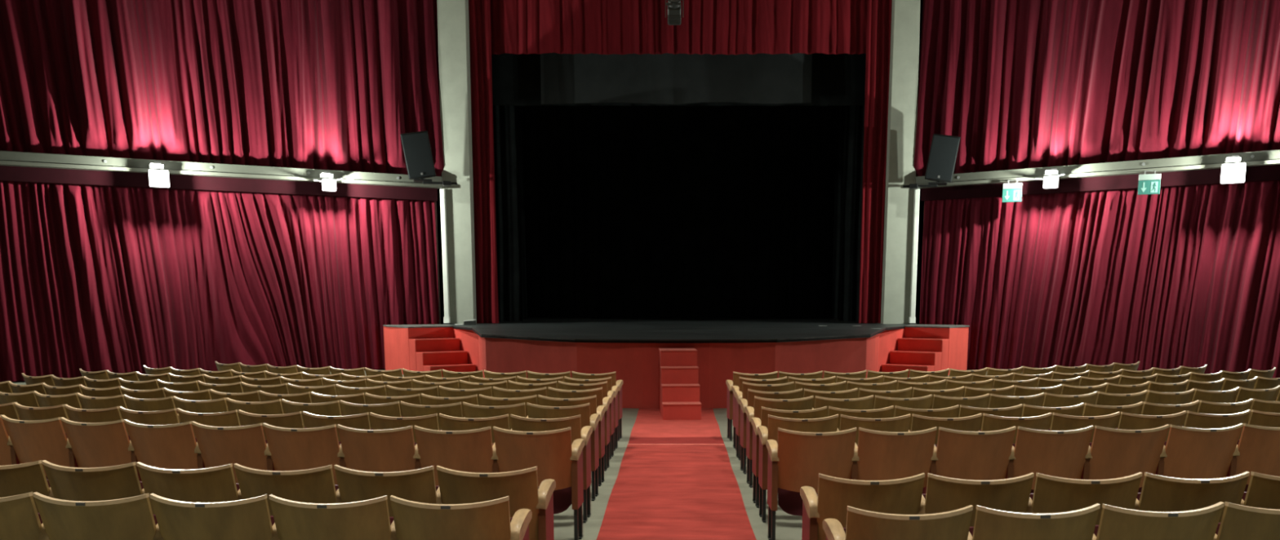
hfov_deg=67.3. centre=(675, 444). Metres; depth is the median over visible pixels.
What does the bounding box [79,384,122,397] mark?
seat
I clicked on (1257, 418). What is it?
seat
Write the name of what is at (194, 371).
seat
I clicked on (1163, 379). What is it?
seat
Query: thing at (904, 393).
seat
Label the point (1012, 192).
exit sign
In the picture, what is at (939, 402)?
seat
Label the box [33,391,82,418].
seat
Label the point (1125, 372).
seat
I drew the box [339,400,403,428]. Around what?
seat
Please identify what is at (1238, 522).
seat
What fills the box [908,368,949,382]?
seat
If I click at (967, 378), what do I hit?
seat
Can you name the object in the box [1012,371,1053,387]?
seat
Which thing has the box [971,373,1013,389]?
seat
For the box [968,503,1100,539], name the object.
seat
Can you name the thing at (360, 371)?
seat
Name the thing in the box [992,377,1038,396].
seat
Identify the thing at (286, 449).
seat
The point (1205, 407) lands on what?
seat
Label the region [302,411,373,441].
seat
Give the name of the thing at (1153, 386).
seat
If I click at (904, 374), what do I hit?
seat
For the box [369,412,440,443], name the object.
seat
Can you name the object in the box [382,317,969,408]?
stage
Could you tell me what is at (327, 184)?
floodlight
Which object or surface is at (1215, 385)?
seat
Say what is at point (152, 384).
seat
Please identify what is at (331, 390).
seat
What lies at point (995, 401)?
seat
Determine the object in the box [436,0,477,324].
pillar
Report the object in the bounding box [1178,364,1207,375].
seat
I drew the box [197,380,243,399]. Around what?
seat
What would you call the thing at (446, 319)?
wall post
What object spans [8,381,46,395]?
seat
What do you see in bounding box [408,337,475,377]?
stairs
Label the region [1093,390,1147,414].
seat
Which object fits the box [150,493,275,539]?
seat
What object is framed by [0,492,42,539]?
seat
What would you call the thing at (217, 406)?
seat
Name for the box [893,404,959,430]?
seat
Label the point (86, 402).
seat
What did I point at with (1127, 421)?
seat
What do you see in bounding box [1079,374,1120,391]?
seat
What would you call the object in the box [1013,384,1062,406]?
seat
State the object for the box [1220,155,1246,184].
floodlight
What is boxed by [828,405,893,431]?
seat
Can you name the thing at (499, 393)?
seat
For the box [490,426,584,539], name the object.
seat
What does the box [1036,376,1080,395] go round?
seat
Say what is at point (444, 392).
seat
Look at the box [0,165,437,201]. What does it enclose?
pelmet
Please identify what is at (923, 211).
wall
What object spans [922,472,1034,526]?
seat
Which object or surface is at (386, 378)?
seat
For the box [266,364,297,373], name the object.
seat
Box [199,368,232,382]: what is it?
seat
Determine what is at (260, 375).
seat
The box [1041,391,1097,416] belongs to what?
seat
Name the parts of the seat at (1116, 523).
seat, number plate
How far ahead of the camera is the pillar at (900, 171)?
22.27 m
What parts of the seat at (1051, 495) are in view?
number plate, armrest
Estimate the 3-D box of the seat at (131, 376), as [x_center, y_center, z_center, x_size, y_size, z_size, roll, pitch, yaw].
[-6.458,-0.472,11.441,0.542,0.824,0.424,4,10,25]
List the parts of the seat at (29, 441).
armrest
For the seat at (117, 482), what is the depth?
5.01 m
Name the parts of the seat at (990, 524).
seat, number plate, armrest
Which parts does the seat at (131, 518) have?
armrest, number plate, seat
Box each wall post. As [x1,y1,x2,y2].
[440,188,451,324]
[908,188,919,324]
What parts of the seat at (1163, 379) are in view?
backrest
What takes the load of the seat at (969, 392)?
on the floor
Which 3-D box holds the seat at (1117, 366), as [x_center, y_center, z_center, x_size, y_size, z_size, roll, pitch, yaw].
[5.960,-0.706,12.979,0.560,0.824,0.424,-5,10,-30]
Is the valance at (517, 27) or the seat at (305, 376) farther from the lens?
the valance at (517, 27)
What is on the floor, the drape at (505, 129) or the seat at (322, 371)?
the seat at (322, 371)
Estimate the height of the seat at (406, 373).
0.824 m
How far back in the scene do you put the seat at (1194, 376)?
11.10 m
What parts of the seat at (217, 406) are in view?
backrest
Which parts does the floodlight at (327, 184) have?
glass, glass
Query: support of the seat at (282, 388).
on the floor
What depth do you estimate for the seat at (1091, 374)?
11.35 m
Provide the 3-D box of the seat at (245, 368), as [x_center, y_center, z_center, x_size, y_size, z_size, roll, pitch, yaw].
[-5.477,-0.668,12.729,0.555,0.824,0.424,5,10,29]
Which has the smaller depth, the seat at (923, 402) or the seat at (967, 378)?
the seat at (923, 402)
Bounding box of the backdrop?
[522,105,836,317]
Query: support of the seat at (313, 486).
on the floor
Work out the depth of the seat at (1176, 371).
11.81 m
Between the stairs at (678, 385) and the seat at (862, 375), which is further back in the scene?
the stairs at (678, 385)
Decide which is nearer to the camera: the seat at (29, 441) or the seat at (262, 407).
the seat at (29, 441)
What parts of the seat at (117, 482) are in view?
armrest, number plate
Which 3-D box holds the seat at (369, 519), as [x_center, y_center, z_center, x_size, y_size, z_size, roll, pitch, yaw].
[-1.522,0.609,4.356,0.550,0.824,0.424,0,9,2]
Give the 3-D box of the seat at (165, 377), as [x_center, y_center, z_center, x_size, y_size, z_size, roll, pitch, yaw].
[-5.985,-0.440,11.233,0.542,0.824,0.424,4,9,23]
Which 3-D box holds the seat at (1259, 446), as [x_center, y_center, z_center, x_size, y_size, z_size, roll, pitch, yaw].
[4.131,0.240,6.769,0.555,0.824,0.424,-1,9,-7]
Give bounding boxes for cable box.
[454,320,475,324]
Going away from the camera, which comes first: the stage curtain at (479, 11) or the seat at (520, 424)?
the seat at (520, 424)
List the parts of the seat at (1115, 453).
seat, armrest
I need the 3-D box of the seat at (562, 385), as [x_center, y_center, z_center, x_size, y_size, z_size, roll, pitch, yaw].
[-0.949,-0.260,10.053,0.582,0.824,0.424,1,9,4]
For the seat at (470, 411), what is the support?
on the floor
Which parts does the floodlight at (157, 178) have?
glass, glass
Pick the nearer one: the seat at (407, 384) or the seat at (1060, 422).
the seat at (1060, 422)
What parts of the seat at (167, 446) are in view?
armrest, panel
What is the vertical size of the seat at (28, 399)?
0.824 m
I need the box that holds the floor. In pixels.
[11,368,987,539]
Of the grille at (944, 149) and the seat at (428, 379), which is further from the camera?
the grille at (944, 149)
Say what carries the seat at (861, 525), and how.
on the floor
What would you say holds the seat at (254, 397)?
on the floor
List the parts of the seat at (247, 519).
armrest, number plate, seat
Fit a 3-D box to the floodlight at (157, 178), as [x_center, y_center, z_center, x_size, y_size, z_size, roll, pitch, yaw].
[-10.442,-5.444,19.380,0.360,0.510,0.260,-5,10,-27]
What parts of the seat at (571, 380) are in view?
backrest, leg, armrest, panel, leg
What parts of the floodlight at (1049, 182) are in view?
glass, glass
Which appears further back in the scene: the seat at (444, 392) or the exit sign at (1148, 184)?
the exit sign at (1148, 184)
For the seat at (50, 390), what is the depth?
9.49 m
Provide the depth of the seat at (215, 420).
7.34 m
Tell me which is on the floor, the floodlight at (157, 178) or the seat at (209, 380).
the seat at (209, 380)
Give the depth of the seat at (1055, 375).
11.15 m
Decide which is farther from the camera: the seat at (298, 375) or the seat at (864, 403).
the seat at (298, 375)
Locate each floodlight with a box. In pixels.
[148,161,169,187]
[313,171,342,191]
[1035,168,1064,189]
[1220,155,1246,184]
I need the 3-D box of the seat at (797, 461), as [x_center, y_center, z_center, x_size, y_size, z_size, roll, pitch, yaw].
[0.927,0.279,6.516,0.595,0.824,0.424,0,9,-1]
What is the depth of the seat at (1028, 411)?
7.72 m
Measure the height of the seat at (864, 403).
0.824 m
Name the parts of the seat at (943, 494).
number plate, armrest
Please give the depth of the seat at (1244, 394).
9.23 m
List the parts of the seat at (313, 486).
armrest, number plate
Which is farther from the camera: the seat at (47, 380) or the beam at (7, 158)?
the beam at (7, 158)
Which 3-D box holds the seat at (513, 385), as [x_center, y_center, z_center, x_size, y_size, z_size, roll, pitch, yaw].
[-1.485,-0.267,10.095,0.542,0.824,0.424,1,9,6]
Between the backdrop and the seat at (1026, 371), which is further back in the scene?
the backdrop
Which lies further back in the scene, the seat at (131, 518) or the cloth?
the cloth
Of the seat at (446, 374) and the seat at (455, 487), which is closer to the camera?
the seat at (455, 487)
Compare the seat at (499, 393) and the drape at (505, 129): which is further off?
the drape at (505, 129)
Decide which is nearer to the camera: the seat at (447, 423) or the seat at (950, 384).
the seat at (447, 423)
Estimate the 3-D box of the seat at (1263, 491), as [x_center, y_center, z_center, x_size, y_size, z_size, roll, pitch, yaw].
[3.106,0.521,4.927,0.555,0.824,0.424,0,9,-2]
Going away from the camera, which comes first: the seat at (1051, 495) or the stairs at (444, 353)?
the seat at (1051, 495)
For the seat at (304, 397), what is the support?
on the floor
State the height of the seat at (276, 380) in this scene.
0.824 m
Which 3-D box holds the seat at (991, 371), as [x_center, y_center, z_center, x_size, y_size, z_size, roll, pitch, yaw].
[4.045,-0.566,12.055,0.560,0.824,0.424,-3,9,-20]
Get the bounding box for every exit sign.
[1001,179,1022,202]
[1137,170,1161,195]
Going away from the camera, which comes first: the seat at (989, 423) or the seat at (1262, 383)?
the seat at (989, 423)
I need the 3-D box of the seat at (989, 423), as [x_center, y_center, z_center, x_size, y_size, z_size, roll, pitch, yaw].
[2.543,0.156,7.322,0.555,0.824,0.424,-1,9,-4]
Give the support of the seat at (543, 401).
on the floor
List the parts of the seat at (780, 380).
panel, leg, armrest, backrest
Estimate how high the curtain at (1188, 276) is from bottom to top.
3.965 m
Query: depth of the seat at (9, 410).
7.87 m
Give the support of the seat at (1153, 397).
on the floor
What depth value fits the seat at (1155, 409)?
7.91 m
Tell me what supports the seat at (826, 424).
on the floor
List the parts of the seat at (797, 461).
leg, panel, armrest, leg, seat, backrest, armrest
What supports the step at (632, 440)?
on the floor
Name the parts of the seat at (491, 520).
armrest, number plate, armrest, panel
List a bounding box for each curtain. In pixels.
[0,0,444,176]
[0,181,439,382]
[468,0,498,323]
[858,0,892,323]
[913,0,1279,176]
[919,180,1279,378]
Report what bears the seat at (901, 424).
on the floor
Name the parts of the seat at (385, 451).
armrest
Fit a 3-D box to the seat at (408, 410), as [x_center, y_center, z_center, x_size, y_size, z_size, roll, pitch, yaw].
[-2.021,0.038,8.098,0.552,0.824,0.424,1,9,7]
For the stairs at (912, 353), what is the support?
on the floor
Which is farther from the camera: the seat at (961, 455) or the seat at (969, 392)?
the seat at (969, 392)
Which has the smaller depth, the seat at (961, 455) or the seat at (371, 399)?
the seat at (961, 455)
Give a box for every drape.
[492,105,522,321]
[831,106,844,319]
[838,105,864,321]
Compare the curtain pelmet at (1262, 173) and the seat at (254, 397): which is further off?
the curtain pelmet at (1262, 173)
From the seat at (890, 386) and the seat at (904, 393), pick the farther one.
the seat at (890, 386)
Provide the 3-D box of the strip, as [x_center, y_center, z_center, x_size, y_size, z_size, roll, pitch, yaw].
[0.000,0.007,10.983,1.110,0.014,0.032,0,9,0]
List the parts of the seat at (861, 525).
armrest, number plate, armrest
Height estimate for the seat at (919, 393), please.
0.824 m
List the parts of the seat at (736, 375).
panel, leg, armrest, leg, backrest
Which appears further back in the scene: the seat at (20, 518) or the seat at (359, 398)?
the seat at (359, 398)
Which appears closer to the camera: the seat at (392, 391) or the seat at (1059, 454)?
the seat at (1059, 454)
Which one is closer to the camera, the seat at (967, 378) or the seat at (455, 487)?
the seat at (455, 487)
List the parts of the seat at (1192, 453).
armrest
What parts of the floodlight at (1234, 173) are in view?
glass, glass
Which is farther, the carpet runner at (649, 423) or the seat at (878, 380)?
the carpet runner at (649, 423)
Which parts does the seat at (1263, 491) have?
seat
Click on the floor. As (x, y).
(788, 526)
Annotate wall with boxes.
[1,200,440,382]
[918,0,923,72]
[919,210,1022,372]
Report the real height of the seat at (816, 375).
0.824 m
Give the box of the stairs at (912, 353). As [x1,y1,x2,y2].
[881,337,948,377]
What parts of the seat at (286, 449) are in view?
armrest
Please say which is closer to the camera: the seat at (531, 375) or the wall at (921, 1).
the seat at (531, 375)
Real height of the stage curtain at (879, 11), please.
8.535 m
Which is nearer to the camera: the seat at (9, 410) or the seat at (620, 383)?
the seat at (9, 410)
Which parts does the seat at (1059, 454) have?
armrest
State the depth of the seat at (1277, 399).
9.41 m
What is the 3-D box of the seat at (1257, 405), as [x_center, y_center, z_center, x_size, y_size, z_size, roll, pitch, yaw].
[5.132,-0.009,8.402,0.555,0.824,0.424,-2,9,-15]
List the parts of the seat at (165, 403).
backrest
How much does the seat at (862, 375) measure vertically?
0.824 m
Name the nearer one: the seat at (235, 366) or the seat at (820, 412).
the seat at (820, 412)
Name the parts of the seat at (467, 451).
armrest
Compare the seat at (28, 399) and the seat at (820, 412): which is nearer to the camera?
the seat at (820, 412)
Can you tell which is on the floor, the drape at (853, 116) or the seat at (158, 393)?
the seat at (158, 393)
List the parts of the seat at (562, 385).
backrest, leg, armrest, panel, leg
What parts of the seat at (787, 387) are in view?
panel, leg, armrest, leg, backrest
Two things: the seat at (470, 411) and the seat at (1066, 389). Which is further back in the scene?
the seat at (1066, 389)
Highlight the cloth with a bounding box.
[540,53,812,104]
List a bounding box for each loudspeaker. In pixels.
[400,130,457,186]
[902,133,960,190]
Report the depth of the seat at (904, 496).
4.68 m
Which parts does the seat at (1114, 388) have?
backrest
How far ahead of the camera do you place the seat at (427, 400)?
8.49 m
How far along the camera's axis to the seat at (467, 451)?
6.41 m
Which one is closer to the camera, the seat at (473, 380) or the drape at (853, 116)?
the seat at (473, 380)
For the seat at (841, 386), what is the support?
on the floor
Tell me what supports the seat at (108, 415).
on the floor
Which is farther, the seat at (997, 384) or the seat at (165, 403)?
the seat at (997, 384)
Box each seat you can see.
[0,381,13,393]
[0,391,39,415]
[0,402,20,430]
[0,414,11,466]
[0,414,70,479]
[0,460,50,512]
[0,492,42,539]
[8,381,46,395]
[13,402,69,432]
[22,373,55,386]
[32,492,157,539]
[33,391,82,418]
[41,460,143,501]
[42,382,83,397]
[51,374,87,387]
[60,417,131,467]
[64,404,122,422]
[76,392,128,419]
[79,368,109,379]
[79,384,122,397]
[83,376,120,388]
[106,369,138,386]
[118,377,159,390]
[119,406,182,435]
[120,386,165,406]
[123,394,177,413]
[124,419,197,481]
[136,371,171,386]
[136,462,239,514]
[143,365,172,382]
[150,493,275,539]
[156,379,199,397]
[163,387,211,410]
[168,373,205,391]
[169,366,200,377]
[173,395,228,423]
[177,408,242,437]
[191,421,267,483]
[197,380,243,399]
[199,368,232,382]
[203,373,244,392]
[209,389,260,411]
[214,361,242,372]
[226,397,284,425]
[231,369,266,382]
[234,463,338,515]
[238,409,306,439]
[239,362,268,377]
[240,375,281,385]
[240,382,288,401]
[258,391,311,413]
[262,422,341,484]
[265,370,302,383]
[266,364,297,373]
[269,494,393,539]
[280,376,323,394]
[281,399,342,426]
[287,382,337,403]
[296,364,330,379]
[302,372,342,386]
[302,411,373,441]
[311,391,365,415]
[322,377,366,395]
[328,366,365,381]
[333,464,439,516]
[335,384,386,404]
[337,424,417,472]
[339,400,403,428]
[341,373,382,387]
[364,367,403,382]
[364,392,421,416]
[366,378,412,396]
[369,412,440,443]
[382,373,425,388]
[386,385,439,405]
[390,495,532,539]
[400,401,464,430]
[402,368,442,382]
[412,379,459,397]
[413,425,493,485]
[421,393,478,417]
[425,374,470,389]
[435,465,555,539]
[439,386,492,405]
[439,413,509,444]
[441,369,483,382]
[459,380,507,397]
[462,402,525,430]
[470,375,515,389]
[479,394,537,417]
[484,369,526,382]
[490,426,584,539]
[493,386,546,405]
[508,380,556,397]
[510,413,592,523]
[516,376,563,389]
[526,402,599,501]
[527,370,570,382]
[537,395,605,486]
[547,386,610,471]
[558,381,615,459]
[564,376,619,451]
[571,371,623,440]
[725,371,777,440]
[731,376,786,450]
[734,381,794,460]
[738,388,802,474]
[745,395,813,488]
[751,406,826,507]
[757,414,839,523]
[765,427,859,539]
[778,370,822,382]
[788,376,835,390]
[795,381,845,398]
[800,472,925,539]
[803,387,857,408]
[814,395,873,417]
[822,505,973,539]
[823,370,866,383]
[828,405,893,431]
[836,375,883,391]
[840,413,911,444]
[846,380,897,398]
[857,426,937,493]
[858,387,911,409]
[866,369,909,382]
[874,394,932,417]
[883,374,928,390]
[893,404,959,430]
[897,379,946,398]
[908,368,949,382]
[909,413,982,444]
[911,386,964,408]
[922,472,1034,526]
[928,373,972,390]
[930,393,989,417]
[934,426,1016,480]
[945,378,993,397]
[948,367,987,382]
[958,404,1022,429]
[964,385,1014,408]
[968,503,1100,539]
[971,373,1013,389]
[978,413,1051,444]
[986,366,1023,379]
[987,392,1044,417]
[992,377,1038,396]
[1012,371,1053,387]
[1012,425,1093,493]
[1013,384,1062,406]
[1022,365,1056,379]
[1022,403,1084,428]
[1030,471,1142,524]
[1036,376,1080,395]
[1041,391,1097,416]
[1048,412,1119,443]
[1051,370,1088,386]
[1054,364,1087,373]
[1060,382,1107,404]
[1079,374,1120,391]
[1082,401,1143,427]
[1085,362,1115,377]
[1088,368,1123,382]
[1088,424,1169,493]
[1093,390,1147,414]
[1093,502,1224,539]
[1105,381,1150,401]
[1111,361,1139,372]
[1115,410,1186,441]
[1118,373,1157,387]
[1121,367,1154,378]
[1136,471,1249,523]
[1141,400,1199,426]
[1145,379,1188,397]
[1145,388,1195,405]
[1151,366,1182,375]
[1155,372,1191,391]
[1163,423,1243,479]
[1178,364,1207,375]
[1183,409,1250,439]
[1185,377,1225,401]
[1186,370,1222,386]
[1190,386,1239,412]
[1196,398,1253,424]
[1215,502,1279,539]
[1219,368,1250,388]
[1220,376,1257,399]
[1234,385,1279,408]
[1235,423,1279,492]
[1242,471,1279,509]
[1246,367,1275,380]
[1248,398,1279,421]
[1248,409,1279,427]
[1253,376,1279,397]
[1275,390,1279,401]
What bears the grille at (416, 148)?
attached to the loudspeaker at (416, 148)
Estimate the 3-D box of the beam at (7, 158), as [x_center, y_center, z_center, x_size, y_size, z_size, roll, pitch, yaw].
[-10.120,-5.678,19.768,10.600,0.255,0.260,-5,10,-27]
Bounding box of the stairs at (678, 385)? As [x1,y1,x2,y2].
[658,348,701,419]
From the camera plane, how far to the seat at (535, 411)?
7.83 m
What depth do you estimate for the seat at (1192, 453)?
6.53 m
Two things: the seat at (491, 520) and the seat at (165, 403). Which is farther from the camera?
the seat at (165, 403)
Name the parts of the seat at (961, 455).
armrest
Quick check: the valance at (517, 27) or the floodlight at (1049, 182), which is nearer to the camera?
the floodlight at (1049, 182)
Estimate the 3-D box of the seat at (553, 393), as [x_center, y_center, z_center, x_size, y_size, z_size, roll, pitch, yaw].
[-0.956,-0.158,9.380,0.600,0.824,0.424,0,9,3]
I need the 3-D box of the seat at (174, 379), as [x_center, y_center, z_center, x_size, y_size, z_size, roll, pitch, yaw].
[-5.505,-0.411,11.040,0.542,0.824,0.424,3,9,21]
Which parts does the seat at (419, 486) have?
armrest, number plate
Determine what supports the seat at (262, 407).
on the floor
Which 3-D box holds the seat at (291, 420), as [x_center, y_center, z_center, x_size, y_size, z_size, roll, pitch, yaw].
[-3.076,0.132,7.478,0.555,0.824,0.424,2,9,10]
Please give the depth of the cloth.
23.24 m
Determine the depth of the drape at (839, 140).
27.28 m
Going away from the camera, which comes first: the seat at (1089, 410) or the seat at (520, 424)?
the seat at (520, 424)
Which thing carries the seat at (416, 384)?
on the floor
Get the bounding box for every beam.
[0,151,442,188]
[915,150,1279,188]
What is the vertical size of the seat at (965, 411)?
0.824 m
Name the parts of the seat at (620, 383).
backrest, leg, armrest, panel, leg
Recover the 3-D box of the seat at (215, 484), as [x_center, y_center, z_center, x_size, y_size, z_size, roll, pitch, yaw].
[-2.555,0.484,5.170,0.550,0.824,0.424,1,9,5]
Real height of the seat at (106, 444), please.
0.824 m
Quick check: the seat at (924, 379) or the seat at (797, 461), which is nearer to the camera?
the seat at (797, 461)
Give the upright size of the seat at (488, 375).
0.824 m
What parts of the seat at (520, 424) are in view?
backrest, leg, armrest, panel, leg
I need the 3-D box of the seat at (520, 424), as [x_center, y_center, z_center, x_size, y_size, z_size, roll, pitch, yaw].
[-0.949,0.170,7.234,0.595,0.824,0.424,0,9,3]
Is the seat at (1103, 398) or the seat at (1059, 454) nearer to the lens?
the seat at (1059, 454)
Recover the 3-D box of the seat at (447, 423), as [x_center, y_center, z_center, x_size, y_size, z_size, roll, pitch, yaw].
[-1.499,0.164,7.272,0.555,0.824,0.424,1,9,5]
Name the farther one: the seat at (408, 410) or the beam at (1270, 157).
the beam at (1270, 157)
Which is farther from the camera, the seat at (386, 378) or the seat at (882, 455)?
the seat at (386, 378)
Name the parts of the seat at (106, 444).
armrest, panel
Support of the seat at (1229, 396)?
on the floor
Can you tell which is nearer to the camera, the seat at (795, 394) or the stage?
the seat at (795, 394)
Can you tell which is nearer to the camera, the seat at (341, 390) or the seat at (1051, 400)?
the seat at (1051, 400)
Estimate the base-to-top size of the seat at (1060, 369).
0.824 m
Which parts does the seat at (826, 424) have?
panel, leg, armrest, leg, backrest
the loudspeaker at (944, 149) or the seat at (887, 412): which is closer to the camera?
the seat at (887, 412)
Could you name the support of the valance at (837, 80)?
hanging from the ceiling
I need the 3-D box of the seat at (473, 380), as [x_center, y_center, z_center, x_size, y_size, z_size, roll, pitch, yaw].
[-2.005,-0.363,10.724,0.549,0.824,0.424,1,9,8]
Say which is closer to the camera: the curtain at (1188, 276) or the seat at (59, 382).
the seat at (59, 382)
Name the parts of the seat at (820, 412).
panel, leg, armrest, leg, backrest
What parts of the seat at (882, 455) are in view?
panel, armrest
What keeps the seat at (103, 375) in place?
on the floor
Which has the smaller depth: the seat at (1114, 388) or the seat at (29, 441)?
the seat at (29, 441)
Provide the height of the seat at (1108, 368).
0.824 m
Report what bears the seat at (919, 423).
on the floor
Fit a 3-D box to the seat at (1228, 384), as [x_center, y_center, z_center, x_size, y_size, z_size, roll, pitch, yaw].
[6.043,-0.332,10.523,0.555,0.824,0.424,-4,10,-25]
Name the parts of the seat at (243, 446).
armrest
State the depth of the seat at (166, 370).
11.94 m
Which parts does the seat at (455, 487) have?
armrest, number plate, armrest, panel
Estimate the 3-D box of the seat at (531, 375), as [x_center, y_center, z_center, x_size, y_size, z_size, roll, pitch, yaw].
[-1.490,-0.469,11.421,0.555,0.824,0.424,1,9,8]
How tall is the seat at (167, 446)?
0.824 m
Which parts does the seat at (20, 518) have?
seat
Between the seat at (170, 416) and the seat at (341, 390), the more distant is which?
the seat at (341, 390)
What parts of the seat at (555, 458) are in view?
armrest, backrest, seat, leg, armrest, panel, leg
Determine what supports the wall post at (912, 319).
on the stage
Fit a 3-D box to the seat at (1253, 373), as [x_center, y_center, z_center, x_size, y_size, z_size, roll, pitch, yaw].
[7.088,-0.536,11.860,0.565,0.824,0.424,-5,10,-30]
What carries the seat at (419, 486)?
on the floor
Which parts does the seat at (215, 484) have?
number plate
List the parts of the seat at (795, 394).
panel, leg, armrest, leg, backrest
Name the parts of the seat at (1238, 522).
seat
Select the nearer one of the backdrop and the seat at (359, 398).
the seat at (359, 398)
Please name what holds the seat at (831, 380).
on the floor
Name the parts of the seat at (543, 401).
backrest, leg, armrest, panel, leg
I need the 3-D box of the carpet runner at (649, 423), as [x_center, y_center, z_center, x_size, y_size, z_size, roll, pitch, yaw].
[0.000,-0.306,13.038,1.122,0.011,3.030,0,9,0]
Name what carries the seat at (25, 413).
on the floor
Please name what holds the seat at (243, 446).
on the floor
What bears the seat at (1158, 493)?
on the floor
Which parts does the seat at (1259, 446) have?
seat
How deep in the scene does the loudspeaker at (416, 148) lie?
21.17 m
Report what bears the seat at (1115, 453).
on the floor
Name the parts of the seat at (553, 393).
backrest, leg, armrest, panel, leg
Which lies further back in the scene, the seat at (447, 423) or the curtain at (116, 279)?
the curtain at (116, 279)
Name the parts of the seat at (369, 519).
armrest, number plate, seat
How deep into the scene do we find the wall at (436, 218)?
22.89 m
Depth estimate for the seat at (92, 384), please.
10.30 m
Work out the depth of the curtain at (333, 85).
19.99 m
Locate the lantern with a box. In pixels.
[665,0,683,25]
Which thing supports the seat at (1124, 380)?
on the floor
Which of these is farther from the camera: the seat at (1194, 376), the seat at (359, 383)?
the seat at (1194, 376)
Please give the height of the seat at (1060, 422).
0.824 m
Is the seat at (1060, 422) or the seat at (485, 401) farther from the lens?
the seat at (485, 401)
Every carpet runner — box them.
[596,444,756,539]
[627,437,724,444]
[630,408,721,437]
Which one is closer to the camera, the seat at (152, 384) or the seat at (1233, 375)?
the seat at (152, 384)
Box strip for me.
[627,444,724,444]
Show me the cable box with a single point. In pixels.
(470, 322)
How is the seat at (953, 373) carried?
on the floor
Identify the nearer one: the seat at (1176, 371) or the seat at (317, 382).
the seat at (317, 382)
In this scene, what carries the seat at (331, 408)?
on the floor
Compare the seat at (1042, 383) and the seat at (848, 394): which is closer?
the seat at (848, 394)
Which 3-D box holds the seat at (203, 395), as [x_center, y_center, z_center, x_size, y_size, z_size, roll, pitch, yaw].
[-4.597,-0.138,9.249,0.552,0.824,0.424,3,9,16]
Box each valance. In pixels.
[489,0,867,54]
[491,53,866,106]
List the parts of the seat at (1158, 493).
seat, number plate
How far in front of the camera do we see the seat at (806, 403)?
8.37 m
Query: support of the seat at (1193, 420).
on the floor
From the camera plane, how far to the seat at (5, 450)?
7.09 m
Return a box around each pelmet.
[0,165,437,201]
[920,164,1279,200]
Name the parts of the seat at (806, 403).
leg, panel, armrest, leg, backrest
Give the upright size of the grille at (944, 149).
0.989 m
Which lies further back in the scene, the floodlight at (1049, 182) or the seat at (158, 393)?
the floodlight at (1049, 182)
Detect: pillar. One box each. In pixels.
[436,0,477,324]
[879,0,919,324]
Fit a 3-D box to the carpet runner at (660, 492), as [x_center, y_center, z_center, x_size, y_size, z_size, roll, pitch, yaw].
[0.000,0.941,4.865,1.122,0.011,12.335,0,9,0]
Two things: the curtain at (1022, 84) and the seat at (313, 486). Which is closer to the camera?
the seat at (313, 486)
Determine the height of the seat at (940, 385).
0.824 m
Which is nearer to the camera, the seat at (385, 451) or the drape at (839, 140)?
the seat at (385, 451)
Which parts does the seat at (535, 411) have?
backrest, leg, armrest, panel, leg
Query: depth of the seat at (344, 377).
10.79 m
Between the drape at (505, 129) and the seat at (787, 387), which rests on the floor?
the seat at (787, 387)
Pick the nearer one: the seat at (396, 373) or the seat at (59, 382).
the seat at (59, 382)
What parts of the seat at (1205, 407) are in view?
backrest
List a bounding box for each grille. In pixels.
[400,132,435,178]
[925,135,959,181]
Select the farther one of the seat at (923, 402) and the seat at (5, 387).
the seat at (5, 387)
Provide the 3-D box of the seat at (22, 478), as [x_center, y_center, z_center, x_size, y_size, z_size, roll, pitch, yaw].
[-3.604,0.467,5.282,0.550,0.824,0.424,1,9,7]
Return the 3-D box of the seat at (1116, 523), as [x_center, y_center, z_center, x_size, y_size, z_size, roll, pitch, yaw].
[2.042,0.632,4.199,0.555,0.824,0.424,-1,9,-4]
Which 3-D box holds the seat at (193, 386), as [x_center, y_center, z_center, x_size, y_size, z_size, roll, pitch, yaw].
[-5.168,-0.281,10.186,0.560,0.824,0.424,3,9,18]
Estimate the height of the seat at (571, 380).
0.824 m
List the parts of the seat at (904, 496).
panel, armrest, number plate, armrest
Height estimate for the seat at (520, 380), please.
0.824 m
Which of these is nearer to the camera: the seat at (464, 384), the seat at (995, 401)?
the seat at (995, 401)
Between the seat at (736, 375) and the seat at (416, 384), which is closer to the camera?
the seat at (416, 384)
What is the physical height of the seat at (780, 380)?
0.824 m

